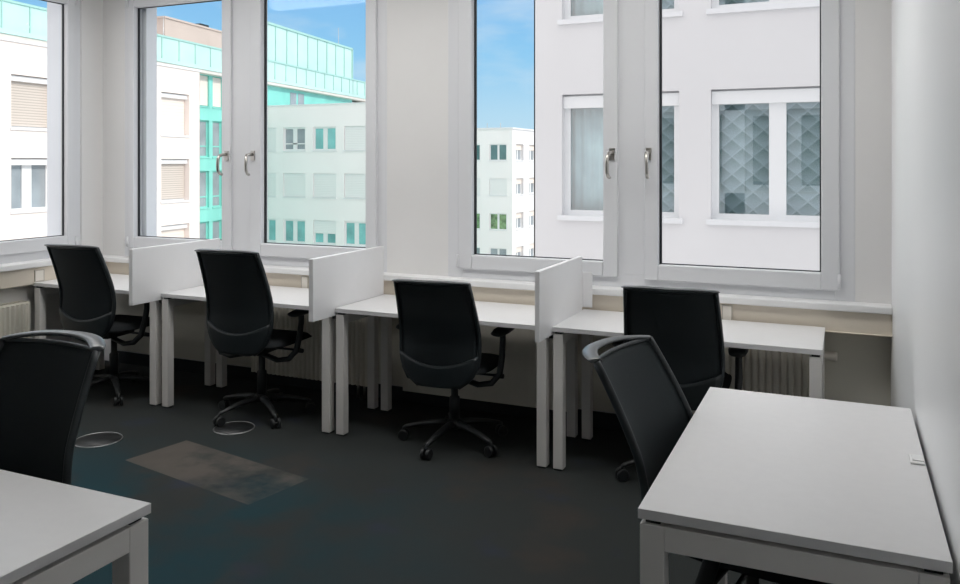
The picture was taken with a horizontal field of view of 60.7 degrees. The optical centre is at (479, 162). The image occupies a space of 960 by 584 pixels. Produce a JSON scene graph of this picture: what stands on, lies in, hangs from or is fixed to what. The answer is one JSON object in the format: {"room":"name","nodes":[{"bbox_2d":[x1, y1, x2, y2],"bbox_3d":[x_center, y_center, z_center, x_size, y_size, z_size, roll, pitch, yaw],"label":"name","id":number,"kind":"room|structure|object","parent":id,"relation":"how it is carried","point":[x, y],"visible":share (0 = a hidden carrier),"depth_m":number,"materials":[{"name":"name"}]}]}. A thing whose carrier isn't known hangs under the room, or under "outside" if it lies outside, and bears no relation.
{"room":"open-plan office","nodes":[
{"label":"open-plan office","id":0,"kind":"room"},
{"bbox_2d":[0,0,102,345],"bbox_3d":[-4.359,0.064,3.628,0.250,3.050,6.300,0,0,24],"label":"wall","id":1,"kind":"structure","parent":0,"point":[91,11],"depth_m":6.33,"materials":[{"name":"paint"}]},
{"bbox_2d":[0,300,29,337],"bbox_3d":[-3.528,1.283,5.064,0.101,0.612,1.608,0,0,24],"label":"radiator","id":2,"kind":"object","parent":1,"relation":"attached to","point":[14,316],"visible":0.54,"depth_m":5.66,"materials":[{"name":"metal"}]},
{"bbox_2d":[0,300,29,307],"bbox_3d":[-3.534,0.986,5.067,0.086,0.017,1.608,0,0,24],"label":"grille","id":3,"kind":"object","parent":2,"relation":"attached to","point":[16,304],"depth_m":5.70,"materials":[{"name":"metal"}]},
{"bbox_2d":[0,258,52,271],"bbox_3d":[-3.483,0.724,5.152,0.115,0.040,2.595,0,0,24],"label":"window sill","id":4,"kind":"structure","parent":1,"relation":"attached to","point":[42,262],"depth_m":5.73,"materials":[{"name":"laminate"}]},
{"bbox_2d":[0,265,56,288],"bbox_3d":[-3.490,0.804,5.168,0.090,0.120,2.620,0,0,24],"label":"trim","id":5,"kind":"structure","parent":1,"relation":"attached to","point":[23,277],"depth_m":5.72,"materials":[{"name":"beige wood"}]},
{"bbox_2d":[34,269,44,281],"bbox_3d":[-3.140,0.805,5.841,0.012,0.083,0.075,0,0,24],"label":"wall socket","id":6,"kind":"object","parent":1,"relation":"attached to","point":[39,275],"visible":1,"depth_m":5.84,"materials":[{"name":"plastic"}]},
{"bbox_2d":[0,0,79,263],"bbox_3d":[-3.481,-0.319,5.263,0.193,2.045,2.200,0,0,24],"label":"window","id":7,"kind":"structure","parent":1,"relation":"in","point":[26,249],"depth_m":6.17,"materials":[{"name":"white plastic"}]},
{"bbox_2d":[47,2,156,235],"bbox_3d":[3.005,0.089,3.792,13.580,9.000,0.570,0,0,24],"label":"trim","id":8,"kind":"structure","parent":1,"relation":"attached to","point":[148,15],"depth_m":6.38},
{"bbox_2d":[71,360,777,583],"bbox_3d":[-1.715,1.714,2.429,6.155,0.250,6.850,0,0,24],"label":"floor","id":9,"kind":"structure","parent":0,"point":[295,502],"depth_m":3.91,"materials":[{"name":"carpet"}]},
{"bbox_2d":[0,330,105,484],"bbox_3d":[-1.465,1.069,2.333,0.664,1.040,0.768,0,0,24],"label":"office chair","id":10,"kind":"object","parent":9,"relation":"on","point":[45,384],"visible":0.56,"depth_m":2.54,"materials":[{"name":"fabric"}]},
{"bbox_2d":[0,469,150,583],"bbox_3d":[-1.513,1.219,1.987,1.222,0.740,0.667,0,0,24],"label":"desk","id":11,"kind":"object","parent":9,"relation":"on","point":[52,532],"visible":1,"depth_m":1.95,"materials":[{"name":"laminate"}]},
{"bbox_2d":[44,244,149,405],"bbox_3d":[-2.533,1.054,5.554,0.664,1.069,0.787,0,0,21],"label":"office chair","id":12,"kind":"object","parent":9,"relation":"on","point":[87,296],"visible":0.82,"depth_m":5.35,"materials":[{"name":"fabric"}]},
{"bbox_2d":[75,432,122,447],"bbox_3d":[-2.182,1.587,4.687,0.265,0.005,0.265,0,0,24],"label":"floor outlet","id":13,"kind":"object","parent":9,"relation":"in","point":[99,439],"visible":0.84,"depth_m":4.69,"materials":[{"name":"plastic"}]},
{"bbox_2d":[34,274,214,405],"bbox_3d":[-2.519,1.219,5.823,1.145,0.740,0.565,0,0,24],"label":"desk","id":14,"kind":"object","parent":9,"relation":"on","point":[120,281],"visible":0.45,"depth_m":5.77,"materials":[{"name":"laminate"}]},
{"bbox_2d":[129,238,219,305],"bbox_3d":[-2.021,0.728,5.479,0.031,0.373,0.790,0,0,24],"label":"divider","id":15,"kind":"object","parent":14,"relation":"attached to","point":[154,271],"depth_m":5.34,"materials":[{"name":"plastic"}]},
{"bbox_2d":[213,421,254,434],"bbox_3d":[-1.466,1.587,4.893,0.242,0.005,0.248,0,0,24],"label":"floor outlet","id":16,"kind":"object","parent":9,"relation":"in","point":[235,427],"visible":0.97,"depth_m":4.88,"materials":[{"name":"plastic"}]},
{"bbox_2d":[194,249,314,428],"bbox_3d":[-1.396,1.046,5.093,0.664,1.084,0.787,0,0,20],"label":"office chair","id":17,"kind":"object","parent":9,"relation":"on","point":[239,301],"visible":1,"depth_m":4.90,"materials":[{"name":"fabric"}]},
{"bbox_2d":[161,285,377,433],"bbox_3d":[-1.360,1.219,5.309,1.302,0.740,0.565,0,0,24],"label":"desk","id":18,"kind":"object","parent":9,"relation":"on","point":[283,297],"visible":0.59,"depth_m":5.27,"materials":[{"name":"laminate"}]},
{"bbox_2d":[309,246,383,321],"bbox_3d":[-0.790,0.728,4.943,0.030,0.373,0.773,0,0,24],"label":"divider","id":19,"kind":"object","parent":18,"relation":"attached to","point":[341,279],"depth_m":4.86,"materials":[{"name":"plastic"}]},
{"bbox_2d":[391,279,514,459],"bbox_3d":[-0.170,1.099,4.572,0.664,0.980,0.768,0,0,19],"label":"office chair","id":20,"kind":"object","parent":9,"relation":"on","point":[440,342],"visible":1,"depth_m":4.38,"materials":[{"name":"fabric"}]},
{"bbox_2d":[335,294,577,468],"bbox_3d":[-0.135,1.219,4.766,1.301,0.740,0.565,0,0,24],"label":"desk","id":21,"kind":"object","parent":9,"relation":"on","point":[507,315],"visible":0.75,"depth_m":4.75,"materials":[{"name":"laminate"}]},
{"bbox_2d":[535,256,581,342],"bbox_3d":[0.431,0.728,4.403,0.025,0.373,0.730,0,0,24],"label":"divider","id":22,"kind":"object","parent":21,"relation":"attached to","point":[558,287],"depth_m":4.31,"materials":[{"name":"plastic"}]},
{"bbox_2d":[612,285,748,481],"bbox_3d":[0.978,1.079,4.064,0.664,1.020,0.769,0,0,21],"label":"office chair","id":23,"kind":"object","parent":9,"relation":"on","point":[685,324],"visible":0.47,"depth_m":3.84,"materials":[{"name":"fabric"}]},
{"bbox_2d":[552,309,824,470],"bbox_3d":[1.075,1.219,4.229,1.290,0.740,0.565,0,0,24],"label":"desk","id":24,"kind":"object","parent":9,"relation":"on","point":[801,339],"visible":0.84,"depth_m":4.22,"materials":[{"name":"laminate"}]},
{"bbox_2d":[582,335,830,583],"bbox_3d":[0.725,1.094,2.528,0.837,0.989,0.664,0,0,34],"label":"office chair","id":25,"kind":"object","parent":9,"relation":"on","point":[652,410],"visible":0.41,"depth_m":2.66,"materials":[{"name":"fabric"}]},
{"bbox_2d":[638,387,952,583],"bbox_3d":[0.937,1.219,2.422,0.674,0.740,1.192,0,0,24],"label":"desk","id":26,"kind":"object","parent":9,"relation":"on","point":[823,490],"visible":0.97,"depth_m":2.09,"materials":[{"name":"laminate"}]},
{"bbox_2d":[909,454,924,465],"bbox_3d":[1.243,0.845,2.334,0.036,0.009,0.075,0,0,24],"label":"clip","id":27,"kind":"object","parent":26,"relation":"on","point":[915,459],"visible":1,"depth_m":2.32,"materials":[{"name":"plastic"}]},
{"bbox_2d":[103,0,892,413],"bbox_3d":[-0.536,0.064,5.458,5.855,3.050,0.355,0,0,24],"label":"wall","id":28,"kind":"structure","parent":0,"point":[417,30],"depth_m":5.25,"materials":[{"name":"paint"}]},
{"bbox_2d":[125,0,386,271],"bbox_3d":[-1.696,-0.307,5.864,2.345,2.068,0.193,0,0,24],"label":"window","id":29,"kind":"structure","parent":28,"relation":"in","point":[244,22],"depth_m":5.88,"materials":[{"name":"white plastic"}]},
{"bbox_2d":[301,276,308,287],"bbox_3d":[-1.190,0.821,5.575,0.055,0.093,0.012,0,0,24],"label":"wall socket","id":30,"kind":"object","parent":28,"relation":"attached to","point":[304,279],"visible":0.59,"depth_m":5.57,"materials":[{"name":"plastic"}]},
{"bbox_2d":[251,307,366,398],"bbox_3d":[-1.168,1.283,5.681,0.988,0.612,0.101,0,0,24],"label":"radiator","id":31,"kind":"object","parent":28,"relation":"attached to","point":[307,364],"visible":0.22,"depth_m":5.62,"materials":[{"name":"metal"}]},
{"bbox_2d":[117,351,622,430],"bbox_3d":[-0.391,1.544,5.416,5.555,0.090,0.015,0,0,24],"label":"baseboard","id":32,"kind":"structure","parent":28,"relation":"attached to","point":[600,419],"depth_m":5.47,"materials":[{"name":"grey plastic"}]},
{"bbox_2d":[403,325,566,411],"bbox_3d":[0.033,1.233,5.157,1.148,0.512,0.087,0,0,24],"label":"radiator","id":33,"kind":"object","parent":28,"relation":"attached to","point":[518,386],"visible":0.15,"depth_m":5.04,"materials":[{"name":"metal"}]},
{"bbox_2d":[448,0,854,301],"bbox_3d":[0.865,-0.307,4.729,2.362,2.068,0.193,0,0,24],"label":"window","id":34,"kind":"structure","parent":28,"relation":"in","point":[632,29],"depth_m":4.73,"materials":[{"name":"white plastic"}]},
{"bbox_2d":[722,304,732,319],"bbox_3d":[1.342,0.821,4.452,0.055,0.093,0.012,0,0,24],"label":"wall socket","id":35,"kind":"object","parent":28,"relation":"attached to","point":[727,310],"visible":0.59,"depth_m":4.45,"materials":[{"name":"plastic"}]},
{"bbox_2d":[692,347,836,414],"bbox_3d":[1.367,1.283,4.557,1.134,0.612,0.101,0,0,24],"label":"radiator","id":36,"kind":"object","parent":28,"relation":"attached to","point":[774,372],"visible":0.14,"depth_m":4.41,"materials":[{"name":"metal"}]},
{"bbox_2d":[582,272,591,307],"bbox_3d":[0.610,0.737,4.740,0.075,0.205,0.026,0,0,24],"label":"cable cover","id":37,"kind":"object","parent":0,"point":[586,276],"visible":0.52,"depth_m":4.74,"materials":[{"name":"white plastic"}]},
{"bbox_2d":[891,0,959,583],"bbox_3d":[0.999,0.064,1.389,0.250,3.050,6.550,0,0,24],"label":"wall","id":38,"kind":"structure","parent":0,"point":[925,340],"depth_m":2.32,"materials":[{"name":"paint"}]},
{"label":"outside","id":39,"kind":"structure","parent":0,"visible":0},
{"bbox_3d":[-3.089,12.739,91.724,200.000,0.300,154.800,0,0,24],"label":"ground","id":40,"kind":"structure","parent":39,"visible":0},
{"bbox_2d":[0,37,200,240],"bbox_3d":[-20.039,4.079,29.217,6.060,17.020,23.520,0,0,19],"label":"office building","id":41,"kind":"structure","parent":40,"relation":"on","point":[23,64],"depth_m":30.84,"materials":[{"name":"white paint"}]},
{"bbox_2d":[11,81,46,127],"bbox_3d":[-16.803,-2.245,30.437,0.035,1.832,1.880,0,0,19],"label":"blind","id":42,"kind":"object","parent":41,"relation":"hanging from","point":[28,100],"depth_m":30.47,"materials":[{"name":"beige plastic"}]},
{"bbox_2d":[161,97,183,134],"bbox_3d":[-14.283,-2.216,37.819,0.035,1.891,1.880,0,0,19],"label":"blind","id":43,"kind":"object","parent":41,"relation":"hanging from","point":[172,109],"depth_m":37.94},
{"bbox_2d":[161,159,183,199],"bbox_3d":[-14.283,0.775,37.819,0.035,1.832,1.880,0,0,19],"label":"blind","id":44,"kind":"object","parent":41,"relation":"hanging from","point":[172,175],"depth_m":37.94,"materials":[{"name":"beige plastic"}]},
{"bbox_2d":[161,228,183,237],"bbox_3d":[-14.283,3.825,37.819,0.035,1.891,1.880,0,0,19],"label":"blind","id":45,"kind":"object","parent":41,"relation":"hanging from","point":[174,232],"depth_m":38.00,"materials":[{"name":"white plastic"}]},
{"bbox_2d":[0,0,365,239],"bbox_3d":[-23.207,-0.961,68.837,17.700,27.100,70.030,0,0,16],"label":"office building","id":46,"kind":"structure","parent":40,"relation":"on","point":[303,68],"depth_m":63.29,"materials":[{"name":"white painted plaster"},{"name":"teal cladding panels"},{"name":"window glass"}]},
{"bbox_2d":[200,75,207,105],"bbox_3d":[-18.676,-4.843,55.180,0.035,1.996,1.110,0,0,16],"label":"blind","id":47,"kind":"object","parent":46,"relation":"hanging from","point":[203,78],"depth_m":55.31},
{"bbox_2d":[213,77,220,106],"bbox_3d":[-18.249,-4.843,56.670,0.035,1.996,1.110,0,0,16],"label":"blind","id":48,"kind":"object","parent":46,"relation":"hanging from","point":[216,80],"depth_m":56.70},
{"bbox_2d":[267,102,365,246],"bbox_3d":[-9.418,4.229,59.192,13.700,16.720,4.110,0,0,24],"label":"office building","id":49,"kind":"structure","parent":40,"relation":"on","point":[316,153],"depth_m":57.99,"materials":[{"name":"white concrete"}]},
{"bbox_2d":[267,131,275,150],"bbox_3d":[-15.559,-1.678,59.822,1.720,1.626,0.035,0,0,24],"label":"blind","id":50,"kind":"object","parent":49,"relation":"hanging from","point":[271,135],"depth_m":59.63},
{"bbox_2d":[267,173,275,195],"bbox_3d":[-15.559,1.622,59.822,1.720,1.626,0.035,0,0,24],"label":"blind","id":51,"kind":"object","parent":49,"relation":"hanging from","point":[271,177],"depth_m":59.63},
{"bbox_2d":[284,176,304,196],"bbox_3d":[-13.269,1.622,58.807,1.880,1.626,0.035,0,0,24],"label":"blind","id":52,"kind":"object","parent":49,"relation":"hanging from","point":[294,186],"depth_m":58.80,"materials":[{"name":"white"}]},
{"bbox_2d":[314,176,335,196],"bbox_3d":[-10.906,1.622,57.759,1.880,1.626,0.035,0,0,24],"label":"blind","id":53,"kind":"object","parent":49,"relation":"hanging from","point":[324,186],"depth_m":57.74,"materials":[{"name":"white"}]},
{"bbox_2d":[314,220,335,233],"bbox_3d":[-10.906,4.561,57.759,1.880,0.904,0.035,0,0,24],"label":"blind","id":54,"kind":"object","parent":49,"relation":"hanging from","point":[320,226],"depth_m":57.72,"materials":[{"name":"white"}]},
{"bbox_2d":[345,126,365,149],"bbox_3d":[-8.543,-1.678,56.712,1.880,1.626,0.035,0,0,24],"label":"blind","id":55,"kind":"object","parent":49,"relation":"hanging from","point":[355,136],"depth_m":56.73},
{"bbox_2d":[345,177,365,197],"bbox_3d":[-8.543,1.622,56.712,1.880,1.626,0.035,0,0,24],"label":"blind","id":56,"kind":"object","parent":49,"relation":"hanging from","point":[355,187],"depth_m":56.73,"materials":[{"name":"white"}]},
{"bbox_2d":[477,123,533,255],"bbox_3d":[0.336,4.414,87.361,13.200,16.350,16.200,0,0,24],"label":"office building","id":57,"kind":"structure","parent":40,"relation":"on","point":[505,155],"depth_m":78.44,"materials":[{"name":"paint"}]},
{"bbox_2d":[477,180,479,194],"bbox_3d":[-0.770,2.333,79.191,1.760,1.548,0.035,0,0,24],"label":"blind","id":58,"kind":"object","parent":57,"relation":"hanging from","point":[478,181],"depth_m":78.90,"materials":[{"name":"white"}]},
{"bbox_2d":[490,181,506,194],"bbox_3d":[1.744,2.333,78.076,1.760,1.548,0.035,0,0,24],"label":"blind","id":59,"kind":"object","parent":57,"relation":"hanging from","point":[496,187],"depth_m":78.05,"materials":[{"name":"white"}]},
{"bbox_2d":[534,0,819,270],"bbox_3d":[9.746,2.889,16.703,14.100,19.400,12.060,0,0,24],"label":"office building","id":60,"kind":"structure","parent":40,"relation":"on","point":[741,78],"depth_m":13.01,"materials":[{"name":"white paint"}]},
{"bbox_2d":[572,0,602,209],"bbox_3d":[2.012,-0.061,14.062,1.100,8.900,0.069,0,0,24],"label":"curtain","id":61,"kind":"object","parent":60,"relation":"hanging from","point":[587,124],"depth_m":14.13,"materials":[{"name":"white fabric"}]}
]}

